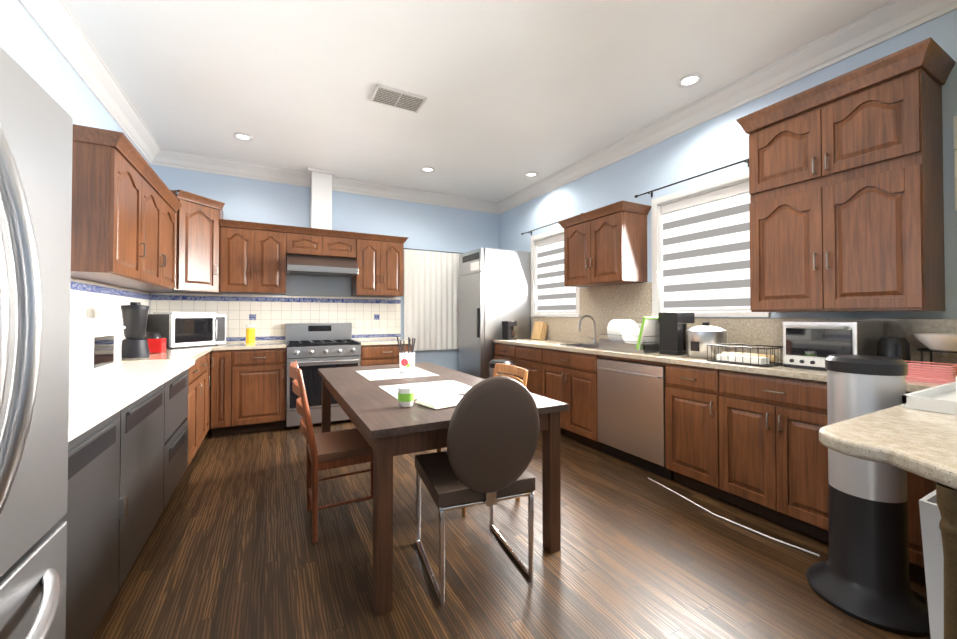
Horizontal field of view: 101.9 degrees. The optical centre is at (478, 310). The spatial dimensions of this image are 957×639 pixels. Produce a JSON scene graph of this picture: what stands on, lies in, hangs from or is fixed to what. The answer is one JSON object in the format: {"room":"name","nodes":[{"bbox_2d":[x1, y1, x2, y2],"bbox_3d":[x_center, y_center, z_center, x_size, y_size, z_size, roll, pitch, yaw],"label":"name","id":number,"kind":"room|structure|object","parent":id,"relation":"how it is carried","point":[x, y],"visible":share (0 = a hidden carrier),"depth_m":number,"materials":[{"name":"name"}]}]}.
{"room":"kitchen","nodes":[
{"label":"kitchen","id":0,"kind":"room"},
{"bbox_2d":[0,0,149,288],"bbox_3d":[-1.787,-0.263,0.719,0.150,3.000,7.640,0,-1,-28],"label":"wall","id":1,"kind":"structure","parent":0,"point":[29,48],"depth_m":2.27,"materials":[{"name":"paint"}]},
{"bbox_2d":[17,0,164,165],"bbox_3d":[-1.669,-1.686,0.800,0.116,0.150,7.640,0,-1,-28],"label":"crown molding","id":2,"kind":"structure","parent":1,"relation":"attached to","point":[55,21],"depth_m":2.64,"materials":[{"name":"white paint"}]},
{"bbox_2d":[71,124,181,289],"bbox_3d":[-2.631,-0.621,2.898,0.390,0.815,1.673,0,-1,-28],"label":"upper cabinet","id":3,"kind":"object","parent":1,"relation":"attached to","point":[126,204],"visible":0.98,"depth_m":2.37,"materials":[{"name":"brown wood"}]},
{"bbox_2d":[134,190,224,293],"bbox_3d":[-3.027,-0.674,3.986,0.709,0.952,0.709,0,-1,-28],"label":"upper cabinet","id":4,"kind":"object","parent":1,"relation":"attached to","point":[197,243],"visible":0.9,"depth_m":3.90,"materials":[{"name":"brown wood"}]},
{"bbox_2d":[149,164,498,370],"bbox_3d":[-1.624,-0.202,5.213,4.650,3.000,0.150,0,-1,-28],"label":"wall","id":5,"kind":"structure","parent":0,"point":[422,227],"depth_m":5.18,"materials":[{"name":"blue paint"}]},
{"bbox_2d":[220,219,408,296],"bbox_3d":[-1.916,-0.581,4.755,2.065,0.765,0.390,0,-1,-28],"label":"upper cabinet","id":6,"kind":"object","parent":5,"relation":"attached to","point":[253,257],"visible":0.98,"depth_m":4.46,"materials":[{"name":"brown wood"}]},
{"bbox_2d":[307,168,335,229],"bbox_3d":[-1.950,-1.336,4.809,0.320,0.734,0.280,0,-1,-28],"label":"vent duct","id":7,"kind":"object","parent":5,"relation":"attached to","point":[321,199],"visible":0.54,"depth_m":4.73,"materials":[{"name":"white paint"}]},
{"bbox_2d":[286,254,357,296],"bbox_3d":[-1.895,-0.423,4.692,0.770,0.464,0.484,0,-1,-28],"label":"range hood","id":8,"kind":"object","parent":5,"relation":"attached to","point":[319,269],"visible":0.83,"depth_m":4.74,"materials":[{"name":"silver metal"}]},
{"bbox_2d":[161,149,496,213],"bbox_3d":[-1.561,-1.627,5.115,4.110,0.150,0.116,0,-1,-28],"label":"crown molding","id":9,"kind":"structure","parent":5,"relation":"attached to","point":[171,158],"depth_m":4.80,"materials":[{"name":"white paint"}]},
{"bbox_2d":[403,248,462,350],"bbox_3d":[-0.656,-0.154,5.597,0.960,1.436,0.029,0,-1,-28],"label":"curtain","id":10,"kind":"object","parent":5,"relation":"hanging from","point":[431,300],"visible":0.94,"depth_m":5.59,"materials":[{"name":"white fabric"}]},
{"bbox_2d":[63,0,892,201],"bbox_3d":[0.201,-1.798,1.794,4.650,0.100,7.940,0,-1,-28],"label":"ceiling","id":11,"kind":"structure","parent":0,"point":[513,91],"depth_m":2.80,"materials":[{"name":"white paint"}]},
{"bbox_2d":[233,133,252,140],"bbox_3d":[-2.321,-1.713,3.828,0.170,0.008,0.170,0,-1,-28],"label":"recessed light","id":12,"kind":"object","parent":11,"relation":"in","point":[242,136],"visible":0.98,"depth_m":3.83,"materials":[{"name":"white glass"}]},
{"bbox_2d":[370,83,426,112],"bbox_3d":[-0.650,-1.719,3.152,0.400,0.018,0.240,0,-1,-28],"label":"ceiling vent","id":13,"kind":"object","parent":11,"relation":"in","point":[396,98],"visible":1,"depth_m":3.14,"materials":[{"name":"white metal"}]},
{"bbox_2d":[421,167,434,172],"bbox_3d":[-0.611,-1.701,4.679,0.170,0.008,0.170,0,-1,-28],"label":"recessed light","id":14,"kind":"object","parent":11,"relation":"in","point":[427,169],"visible":0.96,"depth_m":4.68,"materials":[{"name":"white glass"}]},
{"bbox_2d":[525,172,537,176],"bbox_3d":[0.660,-1.699,4.843,0.170,0.008,0.170,0,-1,-28],"label":"recessed light","id":15,"kind":"object","parent":11,"relation":"in","point":[531,174],"visible":0.98,"depth_m":4.84,"materials":[{"name":"white glass"}]},
{"bbox_2d":[677,73,702,87],"bbox_3d":[1.583,-1.725,2.911,0.170,0.008,0.170,0,-1,-28],"label":"recessed light","id":16,"kind":"object","parent":11,"relation":"in","point":[690,80],"visible":0.98,"depth_m":2.91,"materials":[{"name":"white glass"}]},
{"bbox_2d":[91,420,930,638],"bbox_3d":[0.201,1.301,1.751,4.650,0.100,7.940,0,-1,-28],"label":"floor","id":17,"kind":"structure","parent":0,"point":[230,550],"depth_m":1.93,"materials":[{"name":"brown wood"}]},
{"bbox_2d":[0,46,72,638],"bbox_3d":[-1.120,0.359,0.469,0.796,1.750,0.910,0,-1,-28],"label":"fridge","id":18,"kind":"object","parent":17,"relation":"on","point":[36,131],"visible":1,"depth_m":0.84,"materials":[{"name":"silver metal"}]},
{"bbox_2d":[58,359,194,638],"bbox_3d":[-1.884,0.793,1.765,0.665,0.914,2.073,0,-1,-28],"label":"base cabinet","id":19,"kind":"object","parent":17,"relation":"on","point":[128,445],"visible":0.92,"depth_m":1.54,"materials":[{"name":"silver metal"}]},
{"bbox_2d":[69,318,125,383],"bbox_3d":[-2.062,0.188,1.948,0.396,0.300,0.480,0,-1,-28],"label":"countertop oven","id":20,"kind":"object","parent":19,"relation":"on","point":[95,348],"visible":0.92,"depth_m":1.86,"materials":[{"name":"white plastic"}]},
{"bbox_2d":[70,278,215,469],"bbox_3d":[-2.311,0.523,2.561,0.653,1.477,3.855,0,-1,-28],"label":"base cabinet","id":21,"kind":"object","parent":17,"relation":"on","point":[89,299],"visible":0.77,"depth_m":3.13,"materials":[{"name":"brown wood"}]},
{"bbox_2d":[121,302,149,357],"bbox_3d":[-2.568,0.141,2.902,0.170,0.410,0.170,0,-1,-28],"label":"blender","id":22,"kind":"object","parent":21,"relation":"on","point":[134,344],"visible":0.96,"depth_m":2.85,"materials":[{"name":"black plastic"}]},
{"bbox_2d":[144,332,165,353],"bbox_3d":[-2.729,0.263,3.246,0.160,0.175,0.160,0,-1,-28],"label":"red chopper","id":23,"kind":"object","parent":21,"relation":"on","point":[156,342],"visible":0.79,"depth_m":3.20,"materials":[{"name":"red plastic"}]},
{"bbox_2d":[222,345,286,435],"bbox_3d":[-2.459,0.843,4.316,0.558,0.884,0.620,0,-1,-28],"label":"base cabinet","id":24,"kind":"object","parent":17,"relation":"on","point":[248,388],"depth_m":4.04,"materials":[{"name":"brown wood"}]},
{"bbox_2d":[212,341,285,348],"bbox_3d":[-2.502,0.382,4.292,0.662,0.034,0.635,0,-1,-28],"label":"countertop","id":25,"kind":"structure","parent":24,"relation":"on","point":[229,344],"depth_m":4.13,"materials":[{"name":"beige stone"}]},
{"bbox_2d":[146,312,225,347],"bbox_3d":[-2.956,0.188,3.953,0.421,0.345,0.560,0,-1,17],"label":"microwave","id":26,"kind":"object","parent":25,"relation":"on","point":[179,329],"visible":0.92,"depth_m":3.79,"materials":[{"name":"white plastic"}]},
{"bbox_2d":[244,325,256,343],"bbox_3d":[-2.568,0.262,4.372,0.120,0.209,0.120,0,-1,-28],"label":"pitcher","id":27,"kind":"object","parent":25,"relation":"on","point":[250,334],"visible":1,"depth_m":4.33,"materials":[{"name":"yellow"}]},
{"bbox_2d":[285,323,360,427],"bbox_3d":[-1.843,0.705,4.579,0.768,1.110,0.687,0,-1,-28],"label":"range","id":28,"kind":"object","parent":17,"relation":"on","point":[312,349],"visible":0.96,"depth_m":4.34,"materials":[{"name":"silver metal"}]},
{"bbox_2d":[289,361,372,542],"bbox_3d":[-0.845,0.785,2.359,0.555,0.946,0.446,0,-1,-28],"label":"ladder-back chair","id":29,"kind":"object","parent":17,"relation":"on","point":[334,449],"visible":0.77,"depth_m":2.19,"materials":[{"name":"brown wood"}]},
{"bbox_2d":[355,338,413,365],"bbox_3d":[-1.226,0.834,4.952,0.656,0.919,0.653,0,-1,-28],"label":"base cabinet","id":30,"kind":"object","parent":17,"relation":"on","point":[380,351],"visible":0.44,"depth_m":4.67,"materials":[{"name":"brown wood"}]},
{"bbox_2d":[318,362,568,616],"bbox_3d":[-0.468,0.879,2.710,1.020,0.770,2.090,0,-1,-28],"label":"dining table","id":31,"kind":"object","parent":17,"relation":"on","point":[388,427],"visible":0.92,"depth_m":2.01,"materials":[{"name":"brown wood"}]},
{"bbox_2d":[396,336,415,372],"bbox_3d":[-0.590,0.352,3.165,0.145,0.293,0.133,0,-1,-28],"label":"utensil crock","id":32,"kind":"object","parent":31,"relation":"on","point":[406,362],"visible":1,"depth_m":3.12,"materials":[{"name":"white ceramic"}]},
{"bbox_2d":[398,386,414,406],"bbox_3d":[-0.367,0.435,1.971,0.084,0.095,0.083,0,-1,-28],"label":"cup","id":33,"kind":"object","parent":31,"relation":"on","point":[406,395],"visible":1,"depth_m":1.94,"materials":[{"name":"white ceramic"}]},
{"bbox_2d":[415,394,462,408],"bbox_3d":[-0.173,0.475,2.051,0.260,0.018,0.200,1,-1,-40],"label":"folded napkin","id":34,"kind":"object","parent":31,"relation":"on","point":[444,401],"visible":0.79,"depth_m":2.00,"materials":[{"name":"white fabric"}]},
{"bbox_2d":[415,376,539,603],"bbox_3d":[-0.018,0.765,1.902,0.470,0.972,0.613,0,-1,-21],"label":"chair","id":35,"kind":"object","parent":17,"relation":"on","point":[486,457],"visible":1,"depth_m":1.67,"materials":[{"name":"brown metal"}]},
{"bbox_2d":[437,363,527,516],"bbox_3d":[0.027,0.830,2.684,0.541,0.866,0.446,0,-1,-28],"label":"ladder-back chair","id":36,"kind":"object","parent":17,"relation":"on","point":[514,370],"visible":0.23,"depth_m":2.78,"materials":[{"name":"brown wood"}]},
{"bbox_2d":[459,248,530,378],"bbox_3d":[0.210,0.242,5.498,0.808,2.119,0.675,0,-1,-28],"label":"fridge","id":37,"kind":"object","parent":17,"relation":"on","point":[494,288],"visible":0.54,"depth_m":5.21,"materials":[{"name":"silver metal"}]},
{"bbox_2d":[489,359,513,377],"bbox_3d":[0.276,0.928,4.465,0.292,0.719,0.336,0,-1,-28],"label":"can","id":38,"kind":"object","parent":17,"relation":"on","point":[492,363],"visible":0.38,"depth_m":4.40,"materials":[{"name":"grey metal"}]},
{"bbox_2d":[597,358,673,479],"bbox_3d":[1.448,0.846,3.286,0.588,0.850,0.668,0,-1,-28],"label":"dishwasher","id":39,"kind":"object","parent":17,"relation":"on","point":[631,412],"visible":0.69,"depth_m":3.12,"materials":[{"name":"silver metal"}]},
{"bbox_2d":[493,282,956,582],"bbox_3d":[1.371,0.499,3.495,0.653,1.549,3.885,0,-1,-28],"label":"base cabinet","id":40,"kind":"object","parent":17,"relation":"on","point":[745,437],"visible":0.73,"depth_m":2.52,"materials":[{"name":"brown wood"}]},
{"bbox_2d":[502,321,516,339],"bbox_3d":[0.417,0.255,5.080,0.187,0.241,0.122,1,-1,-38],"label":"coffee maker","id":41,"kind":"object","parent":40,"relation":"on","point":[508,332],"visible":0.98,"depth_m":5.03,"materials":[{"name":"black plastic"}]},
{"bbox_2d":[531,321,547,339],"bbox_3d":[0.797,0.257,5.083,0.116,0.235,0.224,0,-1,-28],"label":"cutting boards","id":42,"kind":"object","parent":40,"relation":"on","point":[539,331],"visible":1,"depth_m":5.03,"materials":[{"name":"beige wood"}]},
{"bbox_2d":[599,317,659,353],"bbox_3d":[1.405,0.203,3.463,0.427,0.300,0.538,0,-1,-28],"label":"dish rack","id":43,"kind":"object","parent":40,"relation":"on","point":[626,335],"visible":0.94,"depth_m":3.36,"materials":[{"name":"silver metal"}]},
{"bbox_2d":[658,312,694,354],"bbox_3d":[1.624,0.182,3.155,0.260,0.335,0.170,0,-1,-28],"label":"coffee maker","id":44,"kind":"object","parent":40,"relation":"on","point":[672,329],"visible":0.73,"depth_m":3.08,"materials":[{"name":"black plastic"}]},
{"bbox_2d":[685,322,727,358],"bbox_3d":[1.708,0.215,2.917,0.277,0.262,0.274,0,-1,-28],"label":"rice cooker","id":45,"kind":"object","parent":40,"relation":"on","point":[699,339],"visible":0.92,"depth_m":2.82,"materials":[{"name":"silver metal"}]},
{"bbox_2d":[707,343,782,366],"bbox_3d":[1.760,0.284,2.546,0.266,0.114,0.366,0,-1,-28],"label":"wire basket","id":46,"kind":"object","parent":40,"relation":"on","point":[749,359],"visible":0.88,"depth_m":2.48,"materials":[{"name":"black metal"}]},
{"bbox_2d":[783,321,883,370],"bbox_3d":[2.065,0.200,2.279,0.410,0.275,0.340,0,-1,-28],"label":"toaster oven","id":47,"kind":"object","parent":40,"relation":"on","point":[812,345],"visible":0.83,"depth_m":2.19,"materials":[{"name":"silver metal"}]},
{"bbox_2d":[877,337,910,362],"bbox_3d":[2.217,0.237,2.082,0.178,0.195,0.130,0,-1,-28],"label":"kettle","id":48,"kind":"object","parent":40,"relation":"on","point":[896,347],"visible":0.52,"depth_m":2.05,"materials":[{"name":"black plastic"}]},
{"bbox_2d":[904,360,956,383],"bbox_3d":[2.134,0.291,1.861,0.166,0.082,0.206,0,-1,-28],"label":"basket","id":49,"kind":"object","parent":40,"relation":"on","point":[929,375],"visible":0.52,"depth_m":1.82,"materials":[{"name":"pink plastic"}]},
{"bbox_2d":[912,333,956,370],"bbox_3d":[2.381,0.226,1.971,0.240,0.215,0.240,0,-1,-28],"label":"bowl","id":50,"kind":"object","parent":40,"relation":"on","point":[947,342],"visible":0.88,"depth_m":1.95,"materials":[{"name":"white ceramic"}]},
{"bbox_2d":[648,478,819,556],"bbox_3d":[1.484,1.255,2.438,0.109,0.010,1.052,0,-1,-28],"label":"cable","id":51,"kind":"object","parent":17,"relation":"on","point":[739,524],"visible":0.9,"depth_m":2.26,"materials":[{"name":"white plastic"}]},
{"bbox_2d":[806,355,929,635],"bbox_3d":[1.690,0.724,1.694,0.410,1.051,0.410,0,-1,-28],"label":"trash can","id":52,"kind":"object","parent":17,"relation":"on","point":[862,574],"visible":0.85,"depth_m":1.60,"materials":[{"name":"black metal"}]},
{"bbox_2d":[819,404,956,638],"bbox_3d":[1.799,0.772,0.634,1.920,0.926,1.557,0,-1,-28],"label":"countertop","id":53,"kind":"structure","parent":17,"relation":"on","point":[922,443],"depth_m":0.90,"materials":[{"name":"beige stone"}]},
{"bbox_2d":[902,376,956,414],"bbox_3d":[1.713,0.241,1.317,0.600,0.152,0.230,0,-1,-28],"label":"tray","id":54,"kind":"object","parent":53,"relation":"on","point":[941,398],"visible":1,"depth_m":1.26,"materials":[{"name":"white plastic"}]},
{"bbox_2d":[919,490,943,638],"bbox_3d":[1.395,0.881,1.010,0.269,0.719,0.269,0,-1,-28],"label":"laundry basket","id":55,"kind":"object","parent":17,"relation":"on","point":[930,516],"visible":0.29,"depth_m":1.05,"materials":[{"name":"white plastic"}]},
{"bbox_2d":[499,9,956,334],"bbox_3d":[2.189,-0.234,2.826,0.150,3.000,7.640,0,-1,-28],"label":"wall","id":56,"kind":"structure","parent":0,"point":[720,141],"depth_m":3.19,"materials":[{"name":"paint"}]},
{"bbox_2d":[521,213,582,234],"bbox_3d":[0.924,-1.090,4.952,0.098,0.060,1.236,0,-1,-28],"label":"curtain rod","id":57,"kind":"object","parent":56,"relation":"attached to","point":[543,226],"visible":0.58,"depth_m":5.06,"materials":[{"name":"black metal"}]},
{"bbox_2d":[530,227,579,316],"bbox_3d":[1.021,-0.480,5.001,0.180,1.110,0.970,0,-1,-28],"label":"window","id":58,"kind":"structure","parent":56,"relation":"in","point":[552,295],"depth_m":5.07,"materials":[{"name":"white fabric"}]},
{"bbox_2d":[558,200,650,287],"bbox_3d":[1.262,-0.633,3.999,0.389,0.720,0.909,0,-1,-28],"label":"upper cabinet","id":59,"kind":"object","parent":56,"relation":"attached to","point":[605,245],"visible":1,"depth_m":3.74,"materials":[{"name":"brown wood"}]},
{"bbox_2d":[634,158,748,197],"bbox_3d":[1.807,-1.113,3.287,0.098,0.060,1.126,0,-1,-28],"label":"curtain rod","id":60,"kind":"object","parent":56,"relation":"attached to","point":[651,193],"visible":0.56,"depth_m":3.22,"materials":[{"name":"black metal"}]},
{"bbox_2d":[651,170,770,316],"bbox_3d":[1.937,-0.503,3.274,0.180,1.110,0.980,0,-1,-28],"label":"window","id":61,"kind":"structure","parent":56,"relation":"in","point":[702,238],"depth_m":3.27,"materials":[{"name":"white fabric"}]},
{"bbox_2d":[497,0,956,213],"bbox_3d":[2.071,-1.659,2.784,0.116,0.150,7.640,0,-1,-28],"label":"crown molding","id":62,"kind":"structure","parent":56,"relation":"attached to","point":[894,18],"depth_m":2.79,"materials":[{"name":"white paint"}]},
{"bbox_2d":[736,37,955,311],"bbox_3d":[2.140,-0.653,2.342,0.390,1.315,0.889,0,-1,-28],"label":"upper cabinet","id":63,"kind":"object","parent":56,"relation":"attached to","point":[846,207],"visible":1,"depth_m":2.15,"materials":[{"name":"brown wood"}]},
{"bbox_2d":[953,116,956,210],"bbox_3d":[2.517,-0.775,2.009,0.038,0.500,0.075,0,-1,-28],"label":"paper holder","id":64,"kind":"object","parent":56,"relation":"attached to","point":[955,148],"visible":1,"depth_m":2.03,"materials":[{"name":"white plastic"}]}
]}

